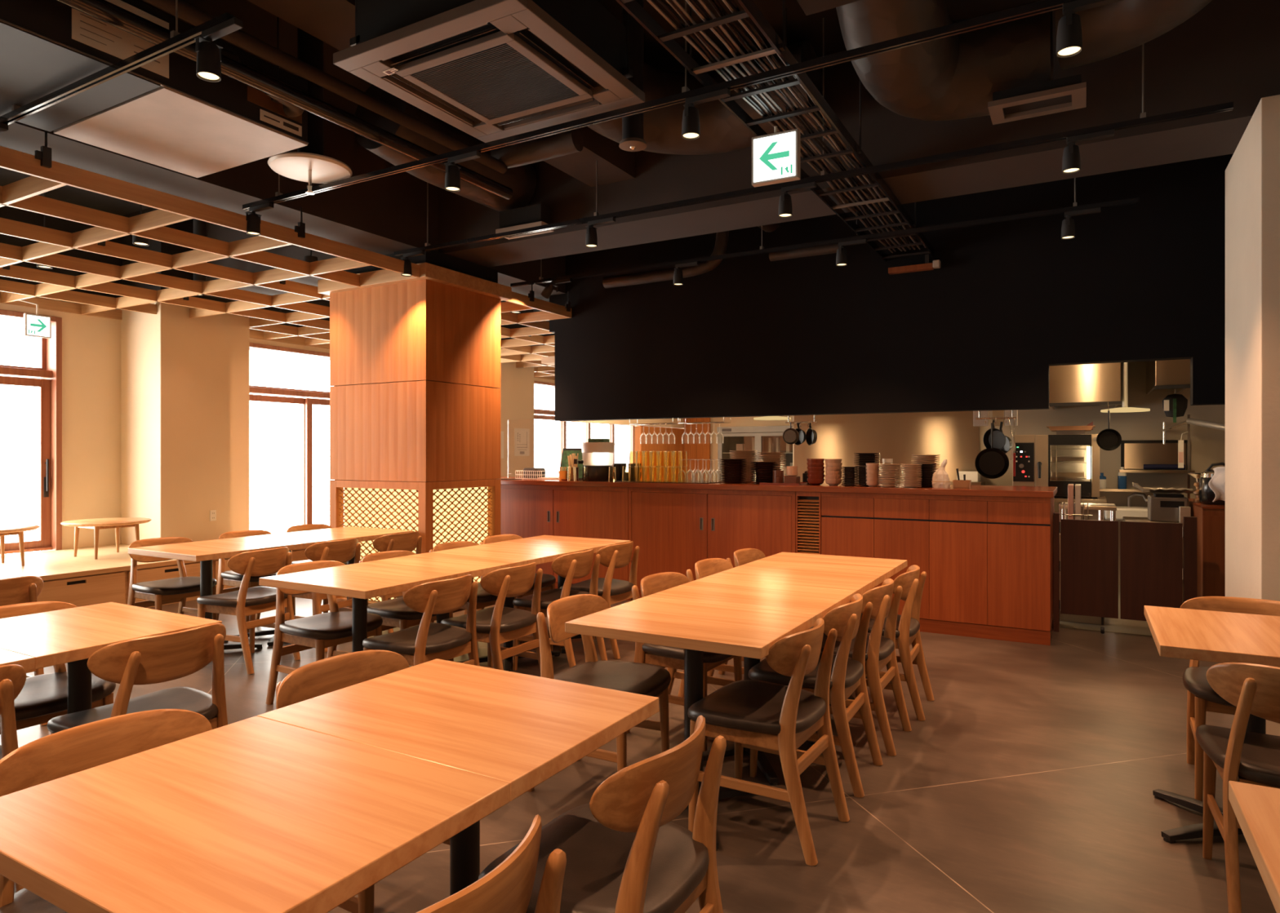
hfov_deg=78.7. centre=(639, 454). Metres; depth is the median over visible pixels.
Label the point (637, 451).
tumbler
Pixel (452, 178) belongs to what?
track spotlight
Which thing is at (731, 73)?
cable
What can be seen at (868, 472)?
bowl
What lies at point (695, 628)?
dining table
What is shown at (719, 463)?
serving plate
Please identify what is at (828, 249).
ceiling pipe
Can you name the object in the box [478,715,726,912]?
dining chair
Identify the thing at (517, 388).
wall pillar
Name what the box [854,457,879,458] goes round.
serving plate
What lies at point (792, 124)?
cable
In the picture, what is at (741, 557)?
dining chair
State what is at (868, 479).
bowl
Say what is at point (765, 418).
lamp
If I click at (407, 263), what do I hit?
track spotlight
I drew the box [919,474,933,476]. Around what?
plate
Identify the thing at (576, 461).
tap
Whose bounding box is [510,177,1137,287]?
track
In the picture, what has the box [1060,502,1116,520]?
prep table
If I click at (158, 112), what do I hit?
ceiling panel
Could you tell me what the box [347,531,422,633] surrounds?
dining chair
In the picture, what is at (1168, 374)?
extractor hood
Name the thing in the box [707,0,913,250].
cable
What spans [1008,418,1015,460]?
tongs
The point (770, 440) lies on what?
carton
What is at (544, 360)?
ceiling
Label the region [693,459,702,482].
wine glass
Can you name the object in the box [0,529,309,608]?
raised platform
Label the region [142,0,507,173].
ceiling pipe
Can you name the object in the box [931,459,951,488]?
paper bag
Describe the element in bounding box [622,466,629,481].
tumbler
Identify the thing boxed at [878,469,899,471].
plate
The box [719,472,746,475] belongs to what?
serving plate
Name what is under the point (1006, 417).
rail
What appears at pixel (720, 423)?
wine glass
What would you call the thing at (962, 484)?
box
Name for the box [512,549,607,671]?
dining chair
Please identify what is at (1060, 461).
oven
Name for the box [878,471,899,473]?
plate
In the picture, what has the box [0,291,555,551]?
wall
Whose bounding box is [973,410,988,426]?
box
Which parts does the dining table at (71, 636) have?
post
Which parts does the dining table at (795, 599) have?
post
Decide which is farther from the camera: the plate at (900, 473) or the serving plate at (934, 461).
the serving plate at (934, 461)
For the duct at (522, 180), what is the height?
0.532 m
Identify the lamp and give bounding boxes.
[267,27,352,195]
[753,416,791,420]
[1100,362,1150,413]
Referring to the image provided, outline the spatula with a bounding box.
[1013,418,1015,476]
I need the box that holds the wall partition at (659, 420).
[564,418,684,428]
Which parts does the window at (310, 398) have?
sash, transom frame, frame, sash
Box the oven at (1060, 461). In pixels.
[1013,434,1099,499]
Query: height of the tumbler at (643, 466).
0.140 m
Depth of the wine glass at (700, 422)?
7.57 m
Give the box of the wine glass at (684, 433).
[681,432,688,444]
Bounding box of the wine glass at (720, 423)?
[715,422,724,443]
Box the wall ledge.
[1099,488,1173,493]
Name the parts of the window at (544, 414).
transom frame, sash, sash, frame, sash, sash, sash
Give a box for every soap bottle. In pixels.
[1099,472,1106,488]
[1117,466,1126,489]
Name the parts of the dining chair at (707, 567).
leg, leg, backrest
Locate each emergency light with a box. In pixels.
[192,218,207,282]
[618,0,646,151]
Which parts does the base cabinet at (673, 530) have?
door, recessed pull, recessed pull, door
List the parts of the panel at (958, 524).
rail, drawer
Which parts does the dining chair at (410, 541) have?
leg, backrest, leg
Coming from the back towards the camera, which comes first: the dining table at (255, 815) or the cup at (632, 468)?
the cup at (632, 468)
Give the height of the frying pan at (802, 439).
0.232 m
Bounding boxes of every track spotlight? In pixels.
[0,122,8,133]
[194,17,243,82]
[244,202,273,235]
[400,250,424,276]
[444,151,480,191]
[540,279,572,298]
[585,217,615,248]
[673,262,698,285]
[681,88,730,140]
[777,182,816,217]
[835,239,866,266]
[1056,0,1124,57]
[1061,207,1100,239]
[1062,128,1114,173]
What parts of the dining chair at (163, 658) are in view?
leg, seat, backrest, seat frame, leg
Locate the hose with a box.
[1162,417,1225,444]
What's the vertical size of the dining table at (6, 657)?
0.720 m
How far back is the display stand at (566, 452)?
8.07 m
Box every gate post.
[1053,511,1059,632]
[1182,516,1196,603]
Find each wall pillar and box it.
[120,302,249,545]
[500,361,533,477]
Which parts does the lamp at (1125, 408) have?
stem, lamp shade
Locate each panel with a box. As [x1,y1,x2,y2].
[0,0,308,177]
[928,495,987,625]
[987,496,1053,631]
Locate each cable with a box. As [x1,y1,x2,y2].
[646,0,893,253]
[657,0,893,253]
[666,0,896,252]
[667,0,898,252]
[672,0,902,251]
[684,0,905,248]
[685,0,906,251]
[689,0,909,250]
[697,0,911,249]
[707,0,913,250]
[712,0,918,248]
[714,2,915,249]
[722,0,920,249]
[728,0,922,248]
[766,39,925,248]
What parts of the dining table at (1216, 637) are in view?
post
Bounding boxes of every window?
[0,309,62,555]
[249,342,329,524]
[533,381,647,475]
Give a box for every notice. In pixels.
[501,431,503,458]
[514,428,529,456]
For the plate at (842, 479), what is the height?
0.015 m
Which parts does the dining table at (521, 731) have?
post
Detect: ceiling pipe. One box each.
[54,0,512,199]
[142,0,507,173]
[199,42,239,62]
[264,93,304,118]
[602,231,728,288]
[757,222,780,232]
[768,244,838,261]
[888,254,940,275]
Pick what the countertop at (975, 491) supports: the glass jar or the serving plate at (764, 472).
the glass jar
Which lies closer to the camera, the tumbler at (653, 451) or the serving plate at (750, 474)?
the serving plate at (750, 474)
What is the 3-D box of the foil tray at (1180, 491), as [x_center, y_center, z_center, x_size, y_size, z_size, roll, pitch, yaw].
[4.313,0.280,6.440,0.423,0.090,0.262,0,0,30]
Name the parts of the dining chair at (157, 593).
leg, leg, backrest, seat frame, seat, leg, leg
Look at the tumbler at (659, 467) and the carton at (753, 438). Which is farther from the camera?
the carton at (753, 438)
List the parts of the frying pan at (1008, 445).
handle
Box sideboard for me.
[1188,498,1225,597]
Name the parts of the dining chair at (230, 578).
leg, seat frame, backrest, leg, seat, leg, leg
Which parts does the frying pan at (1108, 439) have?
handle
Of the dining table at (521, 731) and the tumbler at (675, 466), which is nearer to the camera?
the dining table at (521, 731)
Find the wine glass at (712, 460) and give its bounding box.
[710,459,718,482]
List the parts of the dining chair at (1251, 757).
leg, seat, leg, backrest, seat frame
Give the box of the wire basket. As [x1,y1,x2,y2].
[515,470,555,479]
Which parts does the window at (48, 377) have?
transom frame, sash, pull handle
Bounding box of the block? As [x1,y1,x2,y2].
[587,439,609,442]
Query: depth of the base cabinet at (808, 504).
6.38 m
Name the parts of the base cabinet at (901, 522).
rail, drawer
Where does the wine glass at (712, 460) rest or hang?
on the serving tray at (640, 481)
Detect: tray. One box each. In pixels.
[615,0,933,262]
[615,480,719,484]
[759,482,810,485]
[1046,426,1095,435]
[1132,482,1196,493]
[1153,493,1183,497]
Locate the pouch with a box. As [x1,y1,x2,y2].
[523,467,545,478]
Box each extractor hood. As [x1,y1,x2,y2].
[1048,362,1122,409]
[1146,359,1190,395]
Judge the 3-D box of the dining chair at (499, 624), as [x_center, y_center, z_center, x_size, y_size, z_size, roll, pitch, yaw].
[-0.805,0.980,4.345,0.502,0.750,0.472,0,0,30]
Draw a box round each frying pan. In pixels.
[782,422,799,444]
[795,422,805,445]
[805,422,817,445]
[974,417,1008,479]
[982,417,1005,449]
[999,418,1012,453]
[1096,402,1121,450]
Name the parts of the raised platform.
drawer, drawer, edge rail, drawer, drawer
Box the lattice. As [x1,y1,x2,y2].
[0,130,571,380]
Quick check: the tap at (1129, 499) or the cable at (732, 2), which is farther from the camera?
the tap at (1129, 499)
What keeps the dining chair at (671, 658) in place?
on the floor
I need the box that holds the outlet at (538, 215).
[495,204,554,239]
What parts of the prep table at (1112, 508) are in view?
leg, leg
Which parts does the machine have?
panel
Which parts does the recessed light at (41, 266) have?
stem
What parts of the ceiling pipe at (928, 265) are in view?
arm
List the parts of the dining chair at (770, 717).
leg, leg, seat, seat frame, backrest, leg, leg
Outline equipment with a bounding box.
[792,361,1225,585]
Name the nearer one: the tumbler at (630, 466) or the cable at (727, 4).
the cable at (727, 4)
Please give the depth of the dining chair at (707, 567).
4.44 m
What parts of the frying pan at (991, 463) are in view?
handle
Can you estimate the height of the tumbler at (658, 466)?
0.140 m
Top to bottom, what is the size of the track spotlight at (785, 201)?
0.170 m
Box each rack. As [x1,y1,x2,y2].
[629,417,680,425]
[678,417,730,424]
[1058,502,1092,533]
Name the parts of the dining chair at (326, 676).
leg, backrest, leg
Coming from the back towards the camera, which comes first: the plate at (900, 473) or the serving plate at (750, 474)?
the serving plate at (750, 474)
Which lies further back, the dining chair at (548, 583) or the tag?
the tag
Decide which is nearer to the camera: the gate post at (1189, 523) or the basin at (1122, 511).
the gate post at (1189, 523)
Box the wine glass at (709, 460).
[706,459,714,481]
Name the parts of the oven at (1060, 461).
control panel, handle, door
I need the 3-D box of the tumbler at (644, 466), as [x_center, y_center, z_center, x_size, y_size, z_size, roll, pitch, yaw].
[0.069,0.183,7.253,0.073,0.140,0.073,0,0,30]
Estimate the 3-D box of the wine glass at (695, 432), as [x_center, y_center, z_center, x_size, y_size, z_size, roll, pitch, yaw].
[0.552,-0.205,7.605,0.072,0.205,0.072,0,0,30]
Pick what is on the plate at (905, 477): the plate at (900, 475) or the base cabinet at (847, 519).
the plate at (900, 475)
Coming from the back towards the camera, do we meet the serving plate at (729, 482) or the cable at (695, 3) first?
the serving plate at (729, 482)
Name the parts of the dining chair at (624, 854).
seat, leg, backrest, seat frame, leg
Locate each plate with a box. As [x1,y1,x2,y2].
[719,462,746,464]
[719,464,746,466]
[719,466,746,467]
[719,467,746,469]
[719,469,746,471]
[719,471,746,473]
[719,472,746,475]
[719,474,746,476]
[719,475,746,478]
[719,477,746,479]
[719,479,746,481]
[719,480,746,484]
[720,459,745,461]
[720,461,746,462]
[729,450,756,452]
[729,452,757,453]
[729,453,757,456]
[730,457,756,459]
[731,456,755,457]
[750,462,777,463]
[750,463,778,466]
[750,465,778,467]
[750,466,777,469]
[750,471,773,473]
[750,472,773,475]
[750,474,773,476]
[750,475,773,478]
[750,477,773,479]
[751,468,777,471]
[751,479,773,482]
[757,452,786,453]
[757,453,786,456]
[757,461,786,462]
[758,457,785,459]
[758,459,786,461]
[759,456,784,457]
[840,468,857,471]
[840,482,857,484]
[841,466,857,468]
[841,470,857,472]
[841,471,857,474]
[841,475,857,477]
[841,477,857,479]
[841,479,857,480]
[841,480,857,483]
[841,484,857,486]
[842,473,857,475]
[853,453,879,455]
[853,458,879,460]
[853,460,879,462]
[853,462,879,464]
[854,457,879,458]
[855,455,879,457]
[878,464,899,466]
[878,466,898,467]
[878,467,898,469]
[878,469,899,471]
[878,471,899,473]
[878,472,898,475]
[878,474,899,476]
[878,475,898,478]
[878,478,898,479]
[878,480,899,482]
[878,481,898,484]
[878,483,899,485]
[878,484,898,487]
[900,464,921,466]
[900,466,921,468]
[900,467,921,470]
[900,469,921,471]
[900,471,921,473]
[900,473,921,475]
[900,475,921,476]
[900,476,921,479]
[900,478,922,480]
[900,480,921,482]
[900,481,921,484]
[900,483,921,485]
[900,485,921,488]
[911,454,940,457]
[911,457,939,458]
[911,458,939,461]
[911,460,939,462]
[911,462,939,464]
[917,463,936,466]
[917,471,935,473]
[917,483,932,485]
[918,472,933,475]
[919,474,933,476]
[919,475,933,478]
[920,465,936,467]
[920,467,936,469]
[920,469,936,471]
[920,481,932,484]
[921,480,932,482]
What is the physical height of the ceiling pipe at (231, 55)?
0.140 m
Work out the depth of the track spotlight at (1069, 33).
2.74 m
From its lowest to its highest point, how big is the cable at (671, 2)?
0.016 m
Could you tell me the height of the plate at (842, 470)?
0.015 m
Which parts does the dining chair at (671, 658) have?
leg, backrest, leg, seat, seat frame, leg, leg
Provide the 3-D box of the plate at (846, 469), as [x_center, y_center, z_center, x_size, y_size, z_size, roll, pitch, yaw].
[1.712,0.126,6.388,0.132,0.015,0.132,0,0,30]
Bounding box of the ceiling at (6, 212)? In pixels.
[0,205,555,355]
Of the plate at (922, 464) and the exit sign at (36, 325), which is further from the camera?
the exit sign at (36, 325)
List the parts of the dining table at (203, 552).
post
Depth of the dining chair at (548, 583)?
5.72 m
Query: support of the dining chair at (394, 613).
on the floor
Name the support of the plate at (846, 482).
on the plate at (845, 483)
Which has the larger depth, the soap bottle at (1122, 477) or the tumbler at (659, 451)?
the soap bottle at (1122, 477)
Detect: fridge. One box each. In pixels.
[716,426,792,480]
[1059,533,1104,625]
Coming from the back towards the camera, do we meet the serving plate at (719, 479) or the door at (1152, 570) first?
the serving plate at (719, 479)
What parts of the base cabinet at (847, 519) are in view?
rail, drawer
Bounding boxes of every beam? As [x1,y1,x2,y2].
[0,101,565,297]
[203,0,1279,301]
[247,0,635,186]
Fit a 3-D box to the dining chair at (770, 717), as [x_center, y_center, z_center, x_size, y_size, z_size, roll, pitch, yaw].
[0.461,0.980,2.848,0.502,0.750,0.472,0,0,32]
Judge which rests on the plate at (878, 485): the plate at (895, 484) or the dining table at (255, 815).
the plate at (895, 484)
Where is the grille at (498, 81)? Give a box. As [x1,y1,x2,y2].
[409,42,578,119]
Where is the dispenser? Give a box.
[573,442,614,481]
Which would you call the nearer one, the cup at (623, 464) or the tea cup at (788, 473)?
the tea cup at (788, 473)
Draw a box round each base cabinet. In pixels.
[487,484,628,584]
[628,488,795,591]
[795,492,822,555]
[821,492,874,589]
[874,493,928,619]
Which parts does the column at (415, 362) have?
screen frame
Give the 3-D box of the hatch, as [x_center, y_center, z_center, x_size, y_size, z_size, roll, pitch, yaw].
[5.123,0.022,7.763,0.620,0.325,0.232,0,0,30]
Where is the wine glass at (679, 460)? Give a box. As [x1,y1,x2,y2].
[678,459,685,482]
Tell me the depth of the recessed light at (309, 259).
6.70 m
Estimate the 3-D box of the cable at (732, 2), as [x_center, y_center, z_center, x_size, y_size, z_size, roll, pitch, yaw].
[0.864,-1.665,3.806,0.039,0.016,5.772,0,0,30]
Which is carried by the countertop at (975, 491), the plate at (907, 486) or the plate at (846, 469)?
the plate at (907, 486)
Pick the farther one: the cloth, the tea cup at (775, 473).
the cloth
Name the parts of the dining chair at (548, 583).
leg, backrest, leg, seat frame, seat, leg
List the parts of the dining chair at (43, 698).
backrest, seat frame, leg, seat, leg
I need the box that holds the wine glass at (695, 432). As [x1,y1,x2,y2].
[693,431,700,444]
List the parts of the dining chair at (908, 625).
seat, seat frame, backrest, leg, leg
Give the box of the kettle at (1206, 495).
[1199,462,1225,505]
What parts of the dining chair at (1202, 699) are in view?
leg, leg, seat, seat frame, backrest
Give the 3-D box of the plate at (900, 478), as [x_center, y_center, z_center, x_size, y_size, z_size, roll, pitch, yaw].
[2.121,0.198,6.109,0.160,0.016,0.160,0,0,30]
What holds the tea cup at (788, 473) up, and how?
on the box at (787, 479)
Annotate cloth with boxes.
[1143,464,1185,470]
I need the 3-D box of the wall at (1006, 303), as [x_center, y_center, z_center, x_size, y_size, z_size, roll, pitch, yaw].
[2.644,-1.452,6.405,8.230,2.195,0.150,0,0,30]
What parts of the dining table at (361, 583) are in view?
post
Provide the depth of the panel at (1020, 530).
5.60 m
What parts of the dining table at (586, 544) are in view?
post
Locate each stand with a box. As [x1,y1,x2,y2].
[558,448,583,479]
[1053,496,1106,520]
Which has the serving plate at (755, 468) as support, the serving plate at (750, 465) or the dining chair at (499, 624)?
the serving plate at (750, 465)
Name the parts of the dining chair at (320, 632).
leg, backrest, leg, seat frame, seat, leg, leg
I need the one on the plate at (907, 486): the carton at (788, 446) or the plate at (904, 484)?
the plate at (904, 484)
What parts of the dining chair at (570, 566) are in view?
leg, seat frame, leg, seat, leg, backrest, leg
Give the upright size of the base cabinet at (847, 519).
0.942 m
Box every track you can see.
[0,0,235,124]
[242,0,1076,210]
[394,17,1233,256]
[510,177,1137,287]
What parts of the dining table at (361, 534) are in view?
post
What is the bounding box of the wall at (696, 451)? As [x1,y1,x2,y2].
[634,417,710,480]
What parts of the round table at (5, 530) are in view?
leg, leg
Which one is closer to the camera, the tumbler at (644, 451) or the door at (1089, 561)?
the door at (1089, 561)
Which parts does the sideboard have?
door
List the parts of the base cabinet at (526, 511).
door, recessed pull, door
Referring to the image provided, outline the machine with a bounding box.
[1147,495,1188,522]
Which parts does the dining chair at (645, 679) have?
leg, backrest, leg, seat, leg, leg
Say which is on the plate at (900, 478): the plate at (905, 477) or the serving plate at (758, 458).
the plate at (905, 477)
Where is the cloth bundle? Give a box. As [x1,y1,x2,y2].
[1162,390,1187,422]
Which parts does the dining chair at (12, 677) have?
seat, backrest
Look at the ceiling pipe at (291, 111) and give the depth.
3.94 m
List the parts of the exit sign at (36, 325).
hanging rod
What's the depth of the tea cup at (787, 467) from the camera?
6.65 m
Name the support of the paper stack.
on the countertop at (975, 491)
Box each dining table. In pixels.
[0,602,222,714]
[0,648,35,671]
[0,715,510,912]
[128,539,282,649]
[215,533,354,646]
[257,658,658,896]
[258,564,457,653]
[288,526,413,607]
[355,552,528,661]
[431,542,584,671]
[496,535,630,653]
[564,597,816,850]
[644,577,855,786]
[703,564,884,733]
[746,552,907,700]
[1143,605,1279,844]
[1228,781,1279,912]
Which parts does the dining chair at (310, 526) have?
backrest, seat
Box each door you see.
[1059,519,1118,634]
[1120,521,1183,621]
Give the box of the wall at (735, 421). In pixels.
[710,415,792,480]
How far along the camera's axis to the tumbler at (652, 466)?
7.44 m
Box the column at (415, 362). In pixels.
[317,250,511,603]
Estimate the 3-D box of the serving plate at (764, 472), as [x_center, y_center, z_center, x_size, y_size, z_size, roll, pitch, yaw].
[1.102,0.157,6.919,0.250,0.019,0.250,0,0,30]
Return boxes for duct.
[354,84,536,212]
[490,128,583,168]
[587,40,826,155]
[835,0,1053,120]
[1054,0,1212,70]
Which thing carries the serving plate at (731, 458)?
on the serving plate
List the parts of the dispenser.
tank, lid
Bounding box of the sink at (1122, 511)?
[1103,492,1147,520]
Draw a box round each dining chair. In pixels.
[0,576,48,725]
[0,601,115,734]
[0,664,26,893]
[0,709,212,912]
[46,623,227,734]
[127,537,217,620]
[196,546,300,675]
[216,529,295,633]
[265,560,382,705]
[275,649,449,912]
[286,524,346,615]
[291,538,368,653]
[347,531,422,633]
[359,550,453,661]
[362,574,479,666]
[416,814,566,912]
[429,541,497,622]
[440,562,542,671]
[476,534,555,644]
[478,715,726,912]
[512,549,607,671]
[528,594,671,792]
[559,541,639,659]
[626,572,742,751]
[677,558,766,697]
[687,618,849,866]
[718,548,809,675]
[748,593,883,798]
[820,578,911,756]
[859,564,934,721]
[1180,596,1279,801]
[1195,662,1279,912]
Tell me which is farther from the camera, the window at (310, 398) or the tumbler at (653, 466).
the window at (310, 398)
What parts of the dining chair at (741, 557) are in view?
leg, backrest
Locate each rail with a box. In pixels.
[785,415,817,427]
[975,410,1016,423]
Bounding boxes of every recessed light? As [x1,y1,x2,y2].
[36,192,53,269]
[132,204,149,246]
[303,249,317,262]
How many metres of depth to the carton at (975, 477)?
8.44 m
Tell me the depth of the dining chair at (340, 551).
5.44 m
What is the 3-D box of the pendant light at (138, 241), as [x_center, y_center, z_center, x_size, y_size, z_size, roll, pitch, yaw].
[-3.804,-2.075,5.957,0.110,0.949,0.110,0,0,30]
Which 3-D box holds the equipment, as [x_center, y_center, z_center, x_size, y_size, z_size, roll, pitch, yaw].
[4.124,0.175,8.525,5.050,2.350,0.100,0,0,30]
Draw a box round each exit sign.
[19,300,51,338]
[751,125,800,187]
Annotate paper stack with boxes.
[536,477,567,479]
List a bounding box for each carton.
[736,444,744,450]
[751,437,755,452]
[768,438,772,452]
[776,438,780,452]
[786,443,791,452]
[956,471,980,482]
[1178,506,1191,523]
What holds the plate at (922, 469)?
on the plate at (925, 472)
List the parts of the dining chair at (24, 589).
backrest, leg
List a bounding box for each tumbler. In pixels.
[567,466,574,480]
[568,466,576,480]
[608,466,616,481]
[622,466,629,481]
[629,451,636,466]
[629,466,636,481]
[635,451,644,466]
[635,466,644,481]
[638,451,645,466]
[638,466,645,480]
[642,451,649,466]
[642,466,649,481]
[643,451,651,466]
[643,466,651,481]
[645,451,653,466]
[645,466,653,480]
[649,466,657,481]
[650,451,658,466]
[650,466,658,481]
[653,451,660,466]
[653,466,660,480]
[657,451,666,466]
[657,466,664,481]
[657,466,666,481]
[660,466,667,480]
[664,451,671,466]
[664,466,671,481]
[665,451,673,466]
[666,466,673,482]
[671,451,679,466]
[673,451,680,466]
[673,466,680,482]
[674,466,682,481]
[675,451,682,466]
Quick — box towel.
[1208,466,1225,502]
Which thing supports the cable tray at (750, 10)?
hanging from the ceiling at (259, 23)
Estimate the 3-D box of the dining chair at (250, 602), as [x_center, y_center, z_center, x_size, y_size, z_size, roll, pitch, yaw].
[-2.531,0.980,5.052,0.502,0.750,0.472,0,0,24]
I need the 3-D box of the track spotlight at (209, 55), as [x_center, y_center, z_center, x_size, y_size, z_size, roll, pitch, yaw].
[-1.570,-1.513,2.922,0.226,0.170,0.092,0,0,30]
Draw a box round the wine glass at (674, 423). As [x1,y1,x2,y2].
[667,422,675,444]
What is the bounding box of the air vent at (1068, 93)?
[987,74,1086,124]
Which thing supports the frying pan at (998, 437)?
hanging from the rail at (1006, 417)
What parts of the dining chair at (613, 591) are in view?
seat, leg, backrest, seat frame, leg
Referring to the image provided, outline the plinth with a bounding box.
[555,582,1053,645]
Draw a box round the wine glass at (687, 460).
[685,459,693,482]
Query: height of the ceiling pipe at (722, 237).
0.542 m
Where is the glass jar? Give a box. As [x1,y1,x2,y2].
[882,458,893,464]
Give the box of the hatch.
[1118,440,1195,473]
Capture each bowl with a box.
[806,458,824,462]
[806,462,824,466]
[807,466,824,471]
[807,471,824,475]
[807,474,824,479]
[807,478,824,485]
[824,459,841,463]
[824,475,841,479]
[824,479,841,485]
[825,462,842,466]
[825,466,842,471]
[825,471,842,475]
[865,480,879,487]
[866,463,879,466]
[866,466,879,471]
[866,470,879,474]
[866,474,879,477]
[866,477,879,481]
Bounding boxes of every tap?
[573,458,583,464]
[1127,492,1147,506]
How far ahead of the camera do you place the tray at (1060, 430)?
7.43 m
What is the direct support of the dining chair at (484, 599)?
on the floor
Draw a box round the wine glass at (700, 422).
[698,422,706,444]
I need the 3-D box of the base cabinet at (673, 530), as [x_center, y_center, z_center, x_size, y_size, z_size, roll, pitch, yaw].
[0.792,0.780,7.175,1.590,0.942,0.840,0,0,30]
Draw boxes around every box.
[783,475,799,483]
[802,471,808,482]
[952,480,971,488]
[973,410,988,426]
[992,410,1004,426]
[1004,409,1017,426]
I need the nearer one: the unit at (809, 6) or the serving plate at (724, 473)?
the unit at (809, 6)
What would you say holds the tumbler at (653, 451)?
on the tumbler at (653, 467)
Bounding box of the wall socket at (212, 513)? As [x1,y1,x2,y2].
[209,510,216,521]
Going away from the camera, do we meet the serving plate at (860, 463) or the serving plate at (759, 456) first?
the serving plate at (860, 463)
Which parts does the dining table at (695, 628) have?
post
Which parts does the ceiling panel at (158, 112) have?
dark panel, beige panel, access plate, name plate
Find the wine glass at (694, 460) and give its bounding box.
[691,459,698,481]
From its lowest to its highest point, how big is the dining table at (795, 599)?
0.720 m
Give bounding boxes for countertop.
[500,476,1057,497]
[897,480,984,485]
[1123,516,1182,524]
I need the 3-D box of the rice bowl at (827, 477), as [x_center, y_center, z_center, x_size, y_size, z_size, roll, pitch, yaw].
[1.611,0.201,6.514,0.140,0.055,0.140,0,0,30]
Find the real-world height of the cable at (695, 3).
0.016 m
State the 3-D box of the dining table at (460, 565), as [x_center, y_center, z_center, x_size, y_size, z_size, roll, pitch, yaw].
[-1.153,0.990,4.571,0.778,0.720,0.604,0,0,30]
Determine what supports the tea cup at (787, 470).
on the tea cup at (788, 473)
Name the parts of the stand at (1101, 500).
leg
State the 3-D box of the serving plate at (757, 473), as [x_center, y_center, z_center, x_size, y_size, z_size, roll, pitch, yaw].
[1.102,0.172,6.919,0.250,0.019,0.250,0,0,30]
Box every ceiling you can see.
[0,0,1041,321]
[0,205,555,355]
[541,355,555,365]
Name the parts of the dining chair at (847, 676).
leg, seat, seat frame, backrest, leg, leg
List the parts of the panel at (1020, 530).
drawer, rail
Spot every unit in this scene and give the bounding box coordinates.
[333,0,644,142]
[796,0,860,15]
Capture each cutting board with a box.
[1067,484,1073,519]
[1075,484,1080,519]
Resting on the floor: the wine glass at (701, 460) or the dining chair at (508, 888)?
the dining chair at (508, 888)
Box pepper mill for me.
[1187,473,1200,502]
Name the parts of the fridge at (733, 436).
name plate, door, door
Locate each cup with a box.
[558,466,567,480]
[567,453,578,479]
[613,463,622,472]
[613,472,621,480]
[620,472,628,480]
[621,463,626,471]
[627,463,635,472]
[627,472,635,480]
[773,470,783,476]
[773,476,783,483]
[786,466,797,470]
[786,469,797,471]
[786,471,797,475]
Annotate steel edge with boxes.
[1186,414,1190,498]
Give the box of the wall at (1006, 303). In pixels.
[549,153,1233,421]
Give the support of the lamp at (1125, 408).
hanging from the ceiling at (544, 360)
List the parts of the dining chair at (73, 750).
leg, seat, backrest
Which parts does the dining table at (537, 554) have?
post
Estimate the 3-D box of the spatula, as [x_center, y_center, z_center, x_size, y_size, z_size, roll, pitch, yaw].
[3.194,-0.062,6.664,0.016,0.503,0.020,0,0,30]
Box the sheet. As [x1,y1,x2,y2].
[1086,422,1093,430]
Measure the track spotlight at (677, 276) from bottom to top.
0.170 m
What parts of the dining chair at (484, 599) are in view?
backrest, leg, seat frame, seat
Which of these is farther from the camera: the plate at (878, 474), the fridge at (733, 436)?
the fridge at (733, 436)
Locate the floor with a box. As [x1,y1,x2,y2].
[0,585,1276,912]
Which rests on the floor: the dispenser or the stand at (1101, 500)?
the stand at (1101, 500)
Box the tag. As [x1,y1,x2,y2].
[1177,431,1187,468]
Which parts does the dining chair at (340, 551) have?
seat frame, leg, leg, backrest, leg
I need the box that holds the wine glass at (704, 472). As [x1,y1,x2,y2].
[702,459,710,482]
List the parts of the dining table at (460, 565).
post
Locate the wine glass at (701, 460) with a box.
[698,459,706,481]
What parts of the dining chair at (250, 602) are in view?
leg, seat, seat frame, leg, leg, backrest, leg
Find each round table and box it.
[0,524,39,566]
[60,517,151,559]
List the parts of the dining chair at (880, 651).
seat, backrest, seat frame, leg, leg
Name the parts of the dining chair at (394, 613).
backrest, seat, leg, seat frame, leg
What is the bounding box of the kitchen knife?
[955,468,959,480]
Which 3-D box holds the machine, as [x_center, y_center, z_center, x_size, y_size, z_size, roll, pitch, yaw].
[4.348,0.450,6.440,0.260,0.200,0.306,0,0,30]
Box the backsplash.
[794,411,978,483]
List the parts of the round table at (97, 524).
leg, leg, leg, leg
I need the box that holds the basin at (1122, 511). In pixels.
[1103,506,1147,520]
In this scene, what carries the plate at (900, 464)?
on the plate at (909, 467)
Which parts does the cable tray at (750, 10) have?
rail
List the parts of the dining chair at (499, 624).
seat, leg, leg, seat frame, backrest, leg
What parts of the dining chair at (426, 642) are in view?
seat, seat frame, leg, backrest, leg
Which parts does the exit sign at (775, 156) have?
hanging rod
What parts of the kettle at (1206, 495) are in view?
lid, handle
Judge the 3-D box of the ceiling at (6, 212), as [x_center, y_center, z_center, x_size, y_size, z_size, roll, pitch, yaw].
[-4.251,-2.061,10.293,1.140,0.979,19.300,0,0,30]
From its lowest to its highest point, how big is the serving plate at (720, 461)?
0.019 m
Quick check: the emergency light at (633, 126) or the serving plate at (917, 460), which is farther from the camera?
the serving plate at (917, 460)
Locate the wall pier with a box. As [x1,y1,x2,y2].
[1225,94,1279,736]

